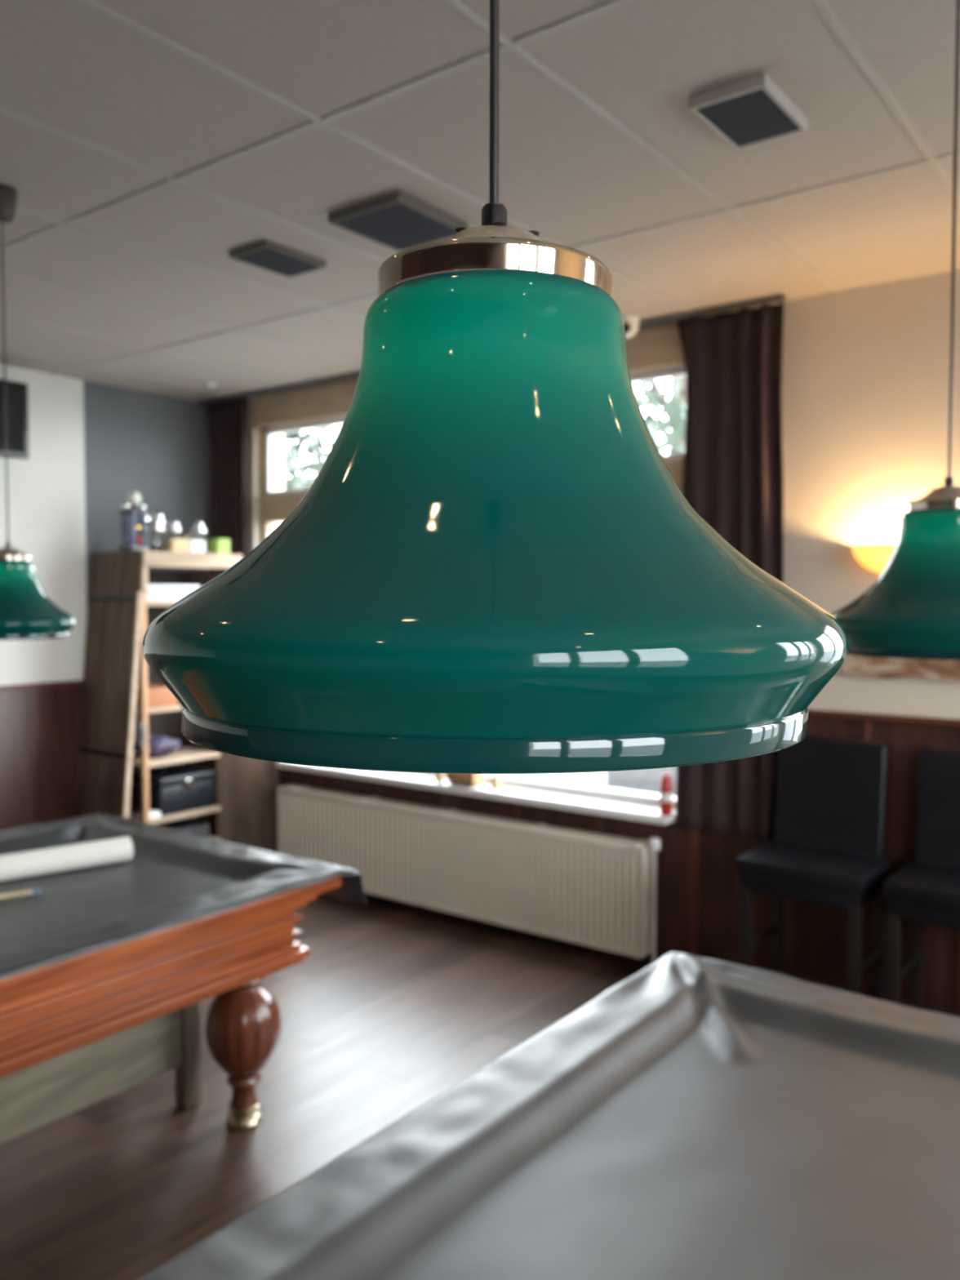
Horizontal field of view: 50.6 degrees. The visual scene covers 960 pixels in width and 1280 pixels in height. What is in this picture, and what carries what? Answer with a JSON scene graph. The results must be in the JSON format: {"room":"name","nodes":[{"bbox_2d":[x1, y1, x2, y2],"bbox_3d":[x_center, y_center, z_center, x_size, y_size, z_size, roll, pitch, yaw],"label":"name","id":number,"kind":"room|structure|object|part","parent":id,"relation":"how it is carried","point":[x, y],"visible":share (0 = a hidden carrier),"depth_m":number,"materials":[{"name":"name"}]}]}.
{"room":"games hall","nodes":[
{"label":"games hall","id":0,"kind":"room"},
{"bbox_2d":[0,364,209,822],"bbox_3d":[-3.958,0.067,3.717,0.250,2.895,7.150,2,3,37],"label":"wall","id":1,"kind":"structure","parent":0,"point":[46,512],"depth_m":5.74,"materials":[{"name":"white paint"}]},
{"bbox_2d":[0,378,29,458],"bbox_3d":[-2.637,-1.152,5.143,0.077,0.395,0.697,2,3,37],"label":"television","id":2,"kind":"object","parent":1,"relation":"attached to","point":[16,393],"visible":1,"depth_m":5.34,"materials":[{"name":"black plastic"}]},
{"bbox_2d":[0,684,83,831],"bbox_3d":[-4.118,0.942,3.319,0.018,1.180,6.262,2,3,37],"label":"panelling","id":3,"kind":"object","parent":1,"relation":"attached to","point":[40,727],"visible":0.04,"depth_m":5.55,"materials":[{"name":"brown wood"}]},
{"bbox_2d":[0,680,84,690],"bbox_3d":[-4.114,0.341,3.290,0.030,0.023,6.262,2,3,37],"label":"trim","id":4,"kind":"structure","parent":1,"relation":"attached to","point":[74,682],"depth_m":5.54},
{"bbox_2d":[0,893,651,1279],"bbox_3d":[-1.117,1.663,1.636,7.470,0.120,7.750,2,3,37],"label":"floor","id":5,"kind":"structure","parent":0,"point":[393,1005],"depth_m":3.46,"materials":[{"name":"brown wood"}]},
{"bbox_2d":[0,1001,201,1144],"bbox_3d":[-1.602,1.300,2.490,0.060,0.534,2.188,2,3,37],"label":"brace","id":6,"kind":"object","parent":5,"relation":"on","point":[33,1097],"visible":0.54,"depth_m":3.08,"materials":[{"name":"beige wood"}]},
{"bbox_3d":[-0.961,1.264,3.338,0.060,0.534,0.062,2,3,37],"label":"post","id":7,"kind":"part","parent":6,"relation":"part of","materials":[{"name":"wood"}]},
{"bbox_2d":[0,875,341,1128],"bbox_3d":[-1.669,1.157,2.656,1.335,0.806,2.345,2,3,37],"label":"table","id":8,"kind":"object","parent":5,"relation":"on","point":[49,1011],"visible":0.6,"depth_m":2.79,"materials":[{"name":"brown wood"}]},
{"bbox_3d":[-1.669,0.994,2.650,1.195,0.061,2.205,2,3,37],"label":"moulding","id":9,"kind":"part","parent":8,"relation":"part of","materials":[{"name":"brown wood"}]},
{"bbox_3d":[-1.669,0.819,2.642,1.265,0.058,2.275,2,3,37],"label":"cornice","id":10,"kind":"part","parent":8,"relation":"part of","materials":[{"name":"brown wood"}]},
{"bbox_2d":[0,813,367,979],"bbox_3d":[-1.658,0.804,2.648,1.426,0.160,2.449,2,3,37],"label":"cover","id":11,"kind":"object","parent":8,"relation":"on","point":[172,877],"visible":0.94,"depth_m":3.08,"materials":[{"name":"grey plastic"}]},
{"bbox_2d":[0,888,39,898],"bbox_3d":[-1.891,0.761,2.635,1.400,0.027,0.027,-2,3,-34],"label":"stick","id":12,"kind":"object","parent":11,"relation":"on","point":[33,891],"visible":1,"depth_m":2.99,"materials":[{"name":"brown wood"}]},
{"bbox_2d":[0,836,133,881],"bbox_3d":[-1.531,0.713,3.136,0.900,0.080,0.080,-2,3,-39],"label":"paper roll","id":13,"kind":"object","parent":11,"relation":"on","point":[75,856],"visible":1,"depth_m":3.26,"materials":[{"name":"white paper"}]},
{"bbox_3d":[-0.753,1.243,3.238,0.234,0.485,0.238,2,3,37],"label":"leg","id":14,"kind":"part","parent":8,"relation":"part of","materials":[{"name":"brown wood"}]},
{"bbox_2d":[74,550,279,853],"bbox_3d":[-1.754,0.462,5.868,0.675,1.925,0.986,2,3,37],"label":"bookcase","id":15,"kind":"object","parent":5,"relation":"on","point":[244,811],"visible":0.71,"depth_m":5.69,"materials":[{"name":"brown wood"}]},
{"bbox_3d":[-2.068,0.472,5.625,0.468,1.925,0.207,2,3,37],"label":"panel","id":16,"kind":"part","parent":15,"relation":"part of","materials":[{"name":"brown wood"}]},
{"bbox_2d":[118,491,150,551],"bbox_3d":[-1.919,-0.658,5.632,0.120,0.332,0.144,2,3,37],"label":"trophy","id":17,"kind":"object","parent":15,"relation":"on","point":[136,542],"visible":0.99,"depth_m":5.61,"materials":[{"name":"metal"}]},
{"bbox_3d":[-1.836,0.578,5.561,0.030,1.720,0.030,2,3,37],"label":"post","id":18,"kind":"part","parent":15,"relation":"part of","materials":[{"name":"beige wood"}]},
{"bbox_2d":[138,509,151,546],"bbox_3d":[-1.906,-0.620,5.750,0.090,0.247,0.090,0,2,-5],"label":"trophy","id":19,"kind":"object","parent":15,"relation":"on","point":[148,520],"visible":0.22,"depth_m":5.73,"materials":[{"name":"metal"}]},
{"bbox_2d":[139,809,160,819],"bbox_3d":[-1.841,0.975,5.670,0.080,0.034,0.085,2,3,37],"label":"pack","id":20,"kind":"object","parent":15,"relation":"on","point":[153,814],"visible":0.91,"depth_m":5.65,"materials":[{"name":"white paper"}]},
{"bbox_2d":[146,518,164,551],"bbox_3d":[-1.829,-0.591,5.737,0.090,0.190,0.090,0,2,-5],"label":"trophy","id":21,"kind":"object","parent":15,"relation":"on","point":[155,529],"visible":0.97,"depth_m":5.71,"materials":[{"name":"metal"}]},
{"bbox_3d":[-1.829,-0.650,5.734,0.070,0.073,0.070,2,3,37],"label":"lid","id":22,"kind":"part","parent":21,"relation":"part of","materials":[{"name":"silver metal"}]},
{"bbox_2d":[147,526,164,546],"bbox_3d":[-1.829,-0.584,5.737,0.090,0.105,0.090,2,3,37],"label":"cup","id":23,"kind":"object","parent":21,"relation":"on","point":[155,531],"depth_m":5.71,"materials":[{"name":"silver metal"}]},
{"bbox_2d":[135,684,177,707],"bbox_3d":[-1.891,0.316,5.772,0.285,0.104,0.210,2,3,37],"label":"box","id":24,"kind":"object","parent":15,"relation":"on","point":[158,695],"visible":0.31,"depth_m":5.68,"materials":[{"name":"orange cardboard"}]},
{"bbox_2d":[133,734,180,756],"bbox_3d":[-1.857,0.604,5.825,0.222,0.122,0.267,2,3,37],"label":"cloth bag","id":25,"kind":"object","parent":15,"relation":"on","point":[158,746],"visible":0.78,"depth_m":5.75,"materials":[{"name":"purple fabric"}]},
{"bbox_3d":[-1.935,0.382,5.798,0.434,0.028,0.235,2,3,37],"label":"shelf","id":26,"kind":"part","parent":15,"relation":"part of","materials":[{"name":"brown wood"}]},
{"bbox_2d":[151,511,166,546],"bbox_3d":[-1.858,-0.622,5.864,0.090,0.242,0.090,0,2,-5],"label":"trophy","id":27,"kind":"object","parent":15,"relation":"on","point":[157,514],"visible":0.41,"depth_m":5.84,"materials":[{"name":"metal"}]},
{"bbox_3d":[-1.858,-0.707,5.860,0.070,0.073,0.070,2,3,37],"label":"lid","id":28,"kind":"part","parent":27,"relation":"part of","materials":[{"name":"silver metal"}]},
{"bbox_2d":[157,520,165,546],"bbox_3d":[-1.858,-0.612,5.864,0.090,0.151,0.090,2,3,37],"label":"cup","id":29,"kind":"object","parent":27,"relation":"on","point":[163,522],"depth_m":5.85,"materials":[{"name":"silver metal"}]},
{"bbox_3d":[-1.993,0.490,6.101,0.015,1.810,0.630,2,3,37],"label":"panel","id":30,"kind":"part","parent":15,"relation":"part of","materials":[{"name":"beige wood"}]},
{"bbox_3d":[-1.818,-0.214,5.929,0.434,0.028,0.625,2,3,37],"label":"shelf","id":31,"kind":"part","parent":15,"relation":"part of","materials":[{"name":"brown wood"}]},
{"bbox_2d":[146,595,185,600],"bbox_3d":[-1.827,-0.239,5.813,0.270,0.028,0.390,2,3,37],"label":"folder","id":32,"kind":"object","parent":15,"relation":"on","point":[148,597],"visible":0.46,"depth_m":5.67,"materials":[{"name":"white paper"}]},
{"bbox_2d":[146,591,193,595],"bbox_3d":[-1.825,-0.266,5.806,0.260,0.026,0.372,2,3,37],"label":"folder","id":33,"kind":"object","parent":32,"relation":"on","point":[149,593],"visible":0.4,"depth_m":5.70,"materials":[{"name":"white paper"}]},
{"bbox_2d":[147,584,199,591],"bbox_3d":[-1.823,-0.297,5.799,0.250,0.036,0.354,2,3,37],"label":"folder","id":34,"kind":"object","parent":33,"relation":"on","point":[151,587],"visible":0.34,"depth_m":5.72,"materials":[{"name":"white paper"}]},
{"bbox_2d":[130,763,214,816],"bbox_3d":[-1.787,0.851,5.922,0.307,0.262,0.380,2,3,37],"label":"case","id":35,"kind":"object","parent":15,"relation":"on","point":[181,788],"visible":0.96,"depth_m":5.83,"materials":[{"name":"black leather"}]},
{"bbox_3d":[-1.790,0.794,5.922,0.300,0.053,0.380,2,3,37],"label":"lid","id":36,"kind":"part","parent":35,"relation":"part of","materials":[{"name":"black plastic"}]},
{"bbox_3d":[-1.786,0.744,5.917,0.016,0.047,0.146,2,3,37],"label":"handle","id":37,"kind":"part","parent":35,"relation":"part of","materials":[{"name":"black plastic"}]},
{"bbox_2d":[165,520,182,538],"bbox_3d":[-1.778,-0.601,5.904,0.090,0.195,0.090,0,2,-5],"label":"trophy","id":38,"kind":"object","parent":15,"relation":"on","point":[174,531],"visible":0.7,"depth_m":5.88,"materials":[{"name":"metal"}]},
{"bbox_3d":[-1.778,-0.662,5.902,0.070,0.073,0.070,2,3,37],"label":"lid","id":39,"kind":"part","parent":38,"relation":"part of","materials":[{"name":"silver metal"}]},
{"bbox_2d":[166,528,182,538],"bbox_3d":[-1.778,-0.593,5.905,0.090,0.110,0.090,2,3,37],"label":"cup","id":40,"kind":"object","parent":38,"relation":"on","point":[174,533],"depth_m":5.87,"materials":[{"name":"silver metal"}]},
{"bbox_3d":[-1.854,0.997,5.932,0.434,0.028,0.505,2,3,37],"label":"shelf","id":41,"kind":"part","parent":15,"relation":"part of","materials":[{"name":"brown wood"}]},
{"bbox_3d":[-1.854,0.677,5.918,0.434,0.028,0.505,2,3,37],"label":"shelf","id":42,"kind":"part","parent":15,"relation":"part of","materials":[{"name":"brown wood"}]},
{"bbox_2d":[163,534,191,551],"bbox_3d":[-1.710,-0.548,5.764,0.080,0.102,0.144,2,3,37],"label":"gift box","id":43,"kind":"object","parent":15,"relation":"on","point":[172,544],"visible":0.86,"depth_m":5.72,"materials":[{"name":"beige cardboard"}]},
{"bbox_2d":[155,818,209,837],"bbox_3d":[-1.781,1.129,5.948,0.250,0.084,0.300,2,3,37],"label":"tool bag","id":44,"kind":"object","parent":15,"relation":"on","point":[188,826],"visible":0.43,"depth_m":5.95,"materials":[{"name":"black fabric"}]},
{"bbox_2d":[188,539,205,552],"bbox_3d":[-1.642,-0.538,5.845,0.072,0.075,0.110,2,3,37],"label":"clock","id":45,"kind":"object","parent":15,"relation":"on","point":[194,545],"visible":0.81,"depth_m":5.82,"materials":[{"name":"white plastic"}]},
{"bbox_2d":[190,520,206,552],"bbox_3d":[-1.649,-0.603,5.958,0.090,0.195,0.090,0,2,-5],"label":"trophy","id":46,"kind":"object","parent":15,"relation":"on","point":[198,531],"visible":0.77,"depth_m":5.93,"materials":[{"name":"metal"}]},
{"bbox_3d":[-1.649,-0.664,5.955,0.070,0.073,0.070,2,3,37],"label":"lid","id":47,"kind":"part","parent":46,"relation":"part of","materials":[{"name":"silver metal"}]},
{"bbox_2d":[191,528,206,539],"bbox_3d":[-1.649,-0.596,5.958,0.090,0.110,0.090,2,3,37],"label":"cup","id":48,"kind":"object","parent":46,"relation":"on","point":[198,533],"depth_m":5.93,"materials":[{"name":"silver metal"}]},
{"bbox_3d":[-1.602,0.494,6.242,0.468,1.830,0.103,2,3,37],"label":"panel","id":49,"kind":"part","parent":15,"relation":"part of","materials":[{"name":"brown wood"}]},
{"bbox_3d":[-1.854,1.186,5.940,0.434,0.028,0.505,2,3,37],"label":"shelf","id":50,"kind":"part","parent":15,"relation":"part of","materials":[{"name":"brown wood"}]},
{"bbox_2d":[208,538,230,554],"bbox_3d":[-1.536,-0.551,5.994,0.084,0.088,0.094,2,3,37],"label":"box","id":51,"kind":"object","parent":15,"relation":"on","point":[215,545],"visible":0.88,"depth_m":5.96,"materials":[{"name":"green cardboard"}]},
{"bbox_3d":[-1.536,-0.586,5.992,0.084,0.017,0.094,2,3,37],"label":"lid","id":52,"kind":"part","parent":51,"relation":"part of","materials":[{"name":"green cardboard"}]},
{"bbox_3d":[-1.379,0.968,6.046,0.360,0.900,0.028,0,2,-10],"label":"panel","id":53,"kind":"part","parent":15,"relation":"part of","materials":[{"name":"brown wood"}]},
{"bbox_2d":[735,736,891,1000],"bbox_3d":[1.293,0.952,3.927,0.480,1.108,0.416,2,3,37],"label":"bar chair","id":54,"kind":"object","parent":5,"relation":"on","point":[827,847],"visible":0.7,"depth_m":3.93,"materials":[{"name":"black leather"}]},
{"bbox_3d":[1.025,1.227,3.924,0.044,0.560,0.044,2,3,37],"label":"leg","id":55,"kind":"part","parent":54,"relation":"part of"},
{"bbox_3d":[1.224,1.216,4.187,0.044,0.560,0.044,2,3,37],"label":"leg","id":56,"kind":"part","parent":54,"relation":"part of","materials":[{"name":"black metal"}]},
{"bbox_3d":[1.288,0.928,3.920,0.450,0.067,0.370,2,3,37],"label":"seat frame","id":57,"kind":"part","parent":54,"relation":"part of","materials":[{"name":"black leather"}]},
{"bbox_3d":[1.285,0.867,3.913,0.480,0.070,0.390,2,3,37],"label":"seat","id":58,"kind":"part","parent":54,"relation":"part of","materials":[{"name":"black leather"}]},
{"bbox_3d":[1.390,0.617,4.041,0.420,0.448,0.095,2,3,37],"label":"backrest","id":59,"kind":"part","parent":54,"relation":"part of","materials":[{"name":"black leather"}]},
{"bbox_3d":[1.352,1.237,3.677,0.044,0.560,0.044,2,3,37],"label":"leg","id":60,"kind":"part","parent":54,"relation":"part of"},
{"bbox_3d":[1.551,1.226,3.940,0.044,0.560,0.044,2,3,37],"label":"leg","id":61,"kind":"part","parent":54,"relation":"part of","materials":[{"name":"black metal"}]},
{"bbox_2d":[882,746,959,1017],"bbox_3d":[1.728,0.966,3.599,0.480,1.108,0.416,2,3,37],"label":"bar chair","id":62,"kind":"object","parent":5,"relation":"on","point":[926,889],"visible":0.77,"depth_m":3.74,"materials":[{"name":"black leather"}]},
{"bbox_3d":[1.460,1.240,3.596,0.044,0.560,0.044,2,3,37],"label":"leg","id":63,"kind":"part","parent":62,"relation":"part of","materials":[{"name":"black metal"}]},
{"bbox_3d":[1.659,1.230,3.859,0.044,0.560,0.044,2,3,37],"label":"leg","id":64,"kind":"part","parent":62,"relation":"part of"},
{"bbox_3d":[1.720,0.881,3.585,0.480,0.070,0.390,2,3,37],"label":"seat","id":65,"kind":"part","parent":62,"relation":"part of","materials":[{"name":"black leather"}]},
{"bbox_3d":[1.723,0.942,3.591,0.450,0.067,0.370,2,3,37],"label":"seat frame","id":66,"kind":"part","parent":62,"relation":"part of","materials":[{"name":"black leather"}]},
{"bbox_3d":[1.825,0.631,3.713,0.420,0.448,0.095,2,3,37],"label":"backrest","id":67,"kind":"part","parent":62,"relation":"part of","materials":[{"name":"black leather"}]},
{"bbox_3d":[0.306,1.221,1.125,1.335,0.806,2.345,2,3,37],"label":"table","id":68,"kind":"object","parent":5,"relation":"on","visible":0},
{"bbox_2d":[136,951,959,1279],"bbox_3d":[0.311,0.842,1.109,1.408,0.146,2.343,2,3,37],"label":"cover","id":69,"kind":"object","parent":68,"relation":"on","point":[697,1117],"visible":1,"depth_m":1.58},
{"bbox_2d":[0,0,959,402],"bbox_3d":[-1.117,-1.364,1.509,7.470,0.150,7.750,2,3,37],"label":"ceiling","id":70,"kind":"structure","parent":0,"point":[566,173],"depth_m":2.80,"materials":[{"name":"tile"}]},
{"bbox_2d":[0,183,76,639],"bbox_3d":[-1.439,-0.680,3.082,0.381,1.348,0.381,-1,2,-12],"label":"pendant lamp","id":71,"kind":"object","parent":70,"relation":"hanging from","point":[26,612],"visible":1,"depth_m":3.04,"materials":[{"name":"teal glass"}]},
{"bbox_3d":[-1.439,-0.768,3.079,0.006,0.980,0.005,2,3,37],"label":"cord","id":72,"kind":"part","parent":71,"relation":"part of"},
{"bbox_3d":[-1.439,-0.131,3.105,0.381,0.220,0.381,2,3,37],"label":"lamp shade","id":73,"kind":"part","parent":71,"relation":"part of","materials":[{"name":"green glass"}]},
{"bbox_2d":[202,382,217,387],"bbox_3d":[-1.549,-1.464,5.839,0.086,0.011,0.086,2,3,37],"label":"recessed light","id":74,"kind":"object","parent":70,"relation":"in","point":[206,384],"visible":1,"depth_m":5.83,"materials":[{"name":"silver metal"}]},
{"bbox_2d":[228,240,326,277],"bbox_3d":[-0.725,-1.368,3.655,0.200,0.022,0.285,2,3,37],"label":"ceiling panel","id":75,"kind":"object","parent":70,"relation":"attached to","point":[266,255],"visible":1,"depth_m":3.63,"materials":[{"name":"grey plastic"}]},
{"bbox_3d":[-0.725,-1.367,3.656,0.176,0.016,0.261,2,3,37],"label":"plate","id":76,"kind":"part","parent":75,"relation":"part of","materials":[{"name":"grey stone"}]},
{"bbox_2d":[328,191,467,251],"bbox_3d":[-0.262,-1.349,3.290,0.300,0.030,0.340,2,3,37],"label":"ceiling vent","id":77,"kind":"object","parent":70,"relation":"attached to","point":[398,221],"visible":0.83,"depth_m":3.25,"materials":[{"name":"grey plastic"}]},
{"bbox_3d":[-0.262,-1.348,3.290,0.276,0.024,0.316,2,3,37],"label":"plate","id":78,"kind":"part","parent":77,"relation":"part of","materials":[{"name":"grey metal"}]},
{"bbox_2d":[0,0,959,398],"bbox_3d":[-0.534,-1.243,0.461,9.620,0.004,8.385,2,3,37],"label":"grid","id":79,"kind":"object","parent":70,"relation":"attached to","point":[823,7],"visible":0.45,"depth_m":2.86,"materials":[{"name":"white metal"}]},
{"bbox_2d":[142,0,848,773],"bbox_3d":[0.008,-0.601,0.555,0.381,1.296,0.381,0,2,-7],"label":"pendant lamp","id":80,"kind":"object","parent":70,"relation":"hanging from","point":[494,562],"visible":1,"depth_m":0.45,"materials":[{"name":"teal glass"}]},
{"bbox_3d":[0.008,-0.714,0.550,0.006,0.980,0.005,2,3,37],"label":"cord","id":81,"kind":"part","parent":80,"relation":"part of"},
{"bbox_3d":[0.008,-0.077,0.577,0.381,0.220,0.381,2,3,37],"label":"lamp shade","id":82,"kind":"part","parent":80,"relation":"part of","materials":[{"name":"green glass"}]},
{"bbox_2d":[622,314,639,337],"bbox_3d":[0.643,-1.370,4.455,0.112,0.086,0.112,-1,3,-30],"label":"security camera","id":83,"kind":"object","parent":70,"relation":"attached to","point":[631,321],"visible":0.61,"depth_m":4.41,"materials":[{"name":"white plastic"}]},
{"bbox_2d":[688,72,808,150],"bbox_3d":[0.675,-1.318,2.545,0.195,0.030,0.290,2,3,37],"label":"ceiling vent","id":84,"kind":"object","parent":70,"relation":"attached to","point":[753,110],"visible":1,"depth_m":2.51,"materials":[{"name":"grey plastic"}]},
{"bbox_3d":[0.675,-1.317,2.545,0.171,0.024,0.266,2,3,37],"label":"plate","id":85,"kind":"part","parent":84,"relation":"part of","materials":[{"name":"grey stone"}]},
{"bbox_2d":[831,0,959,660],"bbox_3d":[0.769,-0.635,1.650,0.381,1.318,0.381,-1,2,-12],"label":"pendant lamp","id":86,"kind":"object","parent":70,"relation":"hanging from","point":[912,610],"visible":0.93,"depth_m":1.60,"materials":[{"name":"teal glass"}]},
{"bbox_3d":[0.769,-0.101,1.672,0.381,0.220,0.381,2,3,37],"label":"lamp shade","id":87,"kind":"part","parent":86,"relation":"part of","materials":[{"name":"green glass"}]},
{"bbox_3d":[0.769,-0.738,1.645,0.006,0.980,0.005,2,3,37],"label":"cord","id":88,"kind":"part","parent":86,"relation":"part of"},
{"bbox_2d":[208,269,959,719],"bbox_3d":[1.113,0.033,4.522,7.370,2.895,0.250,2,3,37],"label":"wall","id":89,"kind":"structure","parent":0,"point":[866,369],"depth_m":4.04,"materials":[{"name":"beige paint"}]},
{"bbox_2d":[279,767,694,962],"bbox_3d":[-0.369,1.105,5.517,3.320,0.670,0.024,2,3,37],"label":"panelling","id":90,"kind":"object","parent":89,"relation":"attached to","point":[674,923],"visible":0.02,"depth_m":4.74,"materials":[{"name":"brown wood"}]},
{"bbox_2d":[276,783,660,964],"bbox_3d":[-0.164,1.149,5.245,2.434,0.605,0.164,2,3,37],"label":"radiator","id":91,"kind":"object","parent":90,"relation":"attached to","point":[594,890],"visible":0.91,"depth_m":5.00,"materials":[{"name":"beige metal"}]},
{"bbox_3d":[-1.141,1.099,5.956,0.016,0.485,0.110,2,3,37],"label":"panel","id":92,"kind":"part","parent":91,"relation":"part of","materials":[{"name":"beige metal"}]},
{"bbox_2d":[278,783,648,849],"bbox_3d":[-0.199,0.885,5.232,2.365,0.021,0.118,2,3,37],"label":"grille","id":93,"kind":"object","parent":91,"relation":"attached to","point":[541,830],"depth_m":5.08,"materials":[{"name":"beige metal"}]},
{"bbox_3d":[0.746,1.159,4.531,0.016,0.485,0.110,2,3,37],"label":"panel","id":94,"kind":"part","parent":91,"relation":"part of","materials":[{"name":"beige metal"}]},
{"bbox_3d":[0.772,0.903,4.497,0.052,0.052,0.052,2,3,37],"label":"valve knob","id":95,"kind":"part","parent":91,"relation":"part of","materials":[{"name":"white plastic"}]},
{"bbox_2d":[200,293,786,824],"bbox_3d":[-0.202,-0.336,5.338,3.710,2.225,0.250,2,3,37],"label":"window","id":96,"kind":"structure","parent":89,"relation":"in","point":[653,353],"depth_m":5.15,"materials":[{"name":"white wood"}]},
{"bbox_2d":[208,398,250,571],"bbox_3d":[-1.558,-0.388,6.300,0.379,2.157,0.061,2,3,37],"label":"curtain","id":97,"kind":"object","parent":96,"relation":"hanging from","point":[229,504],"visible":0.48,"depth_m":6.25,"materials":[{"name":"brown fabric"}]},
{"bbox_2d":[435,773,444,782],"bbox_3d":[-0.211,0.679,5.319,0.048,0.120,0.048,2,3,37],"label":"bottle","id":98,"kind":"object","parent":96,"relation":"on","point":[439,777],"visible":0.32,"depth_m":5.30,"materials":[{"name":"plastic"}]},
{"bbox_2d":[445,773,484,786],"bbox_3d":[-0.079,0.697,5.220,0.179,0.094,0.092,2,3,37],"label":"log","id":99,"kind":"object","parent":96,"relation":"on","point":[464,780],"visible":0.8,"depth_m":5.18,"materials":[{"name":"orange wood"}]},
{"bbox_3d":[-0.174,-0.334,5.399,2.940,2.215,0.120,2,3,37],"label":"frame","id":100,"kind":"part","parent":96,"relation":"part of","materials":[{"name":"brown wood"}]},
{"bbox_3d":[-0.170,-1.051,5.375,2.840,0.420,0.045,2,3,37],"label":"sash","id":101,"kind":"part","parent":96,"relation":"part of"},
{"bbox_3d":[-0.136,0.760,5.297,2.520,0.038,0.190,2,3,37],"label":"sill","id":102,"kind":"part","parent":96,"relation":"part of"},
{"bbox_3d":[-0.250,-1.435,5.228,3.710,0.020,0.050,2,3,37],"label":"curtain rail","id":103,"kind":"part","parent":96,"relation":"part of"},
{"bbox_2d":[491,773,500,790],"bbox_3d":[0.080,0.699,5.099,0.048,0.100,0.048,2,3,37],"label":"bottle","id":104,"kind":"object","parent":96,"relation":"on","point":[495,780],"visible":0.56,"depth_m":5.08,"materials":[{"name":"plastic"}]},
{"bbox_3d":[-0.163,0.732,5.460,2.840,0.080,0.080,2,3,37],"label":"rail","id":105,"kind":"part","parent":96,"relation":"part of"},
{"bbox_2d":[659,773,672,815],"bbox_3d":[0.824,0.684,4.499,0.054,0.180,0.054,2,3,37],"label":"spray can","id":106,"kind":"object","parent":96,"relation":"on","point":[666,783],"visible":1,"depth_m":4.48,"materials":[{"name":"red metal"}]},
{"bbox_2d":[675,302,784,840],"bbox_3d":[1.062,-0.275,4.328,0.508,2.217,0.059,2,3,39],"label":"curtain","id":107,"kind":"object","parent":96,"relation":"hanging from","point":[733,475],"visible":0.62,"depth_m":4.30,"materials":[{"name":"brown fabric"}]},
{"bbox_2d":[693,715,959,1013],"bbox_3d":[1.685,0.913,3.955,1.830,1.185,0.024,2,3,37],"label":"panelling","id":108,"kind":"object","parent":89,"relation":"attached to","point":[815,935],"visible":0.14,"depth_m":4.13,"materials":[{"name":"brown wood"}]},
{"bbox_2d":[852,542,896,573],"bbox_3d":[1.608,-0.307,3.902,0.382,0.127,0.118,2,3,37],"label":"wall lamp","id":109,"kind":"object","parent":89,"relation":"attached to","point":[874,557],"visible":0.25,"depth_m":3.93,"materials":[{"name":"beige glass"}]},
{"bbox_2d":[808,709,959,726],"bbox_3d":[1.842,0.314,3.801,1.425,0.025,0.040,2,3,37],"label":"trim","id":110,"kind":"structure","parent":89,"relation":"attached to","point":[814,713],"depth_m":3.97,"materials":[{"name":"brown wood"}]},
{"bbox_2d":[840,654,959,681],"bbox_3d":[1.887,0.069,3.762,1.118,0.187,0.028,2,3,37],"label":"board","id":111,"kind":"object","parent":89,"relation":"attached to","point":[868,666],"visible":0.37,"depth_m":3.94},
{"label":"outside","id":112,"kind":"structure","parent":0,"visible":0},
{"bbox_2d":[503,771,605,786],"bbox_3d":[15.423,0.566,28.754,70.000,0.100,55.600,2,3,37],"label":"pavement","id":113,"kind":"structure","parent":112,"point":[593,779],"depth_m":9.71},
{"bbox_2d":[284,426,336,489],"bbox_3d":[-3.613,-2.033,19.140,4.671,5.911,5.177,2,3,37],"label":"tree","id":114,"kind":"object","parent":113,"relation":"on","point":[314,443],"visible":0.08,"depth_m":18.68,"materials":[{"name":"green plant"}]},
{"bbox_2d":[604,766,676,796],"bbox_3d":[3.071,0.710,6.757,4.236,1.455,1.752,2,3,37],"label":"car","id":115,"kind":"object","parent":113,"relation":"on","point":[644,780],"visible":0.02,"depth_m":7.15,"materials":[{"name":"grey paint"}]},
{"bbox_2d":[631,375,686,455],"bbox_3d":[2.561,-2.529,12.586,6.068,7.447,5.299,0,2,-9],"label":"tree","id":116,"kind":"object","parent":113,"relation":"on","point":[673,409],"visible":0.06,"depth_m":11.62,"materials":[{"name":"green plant"}]}
]}

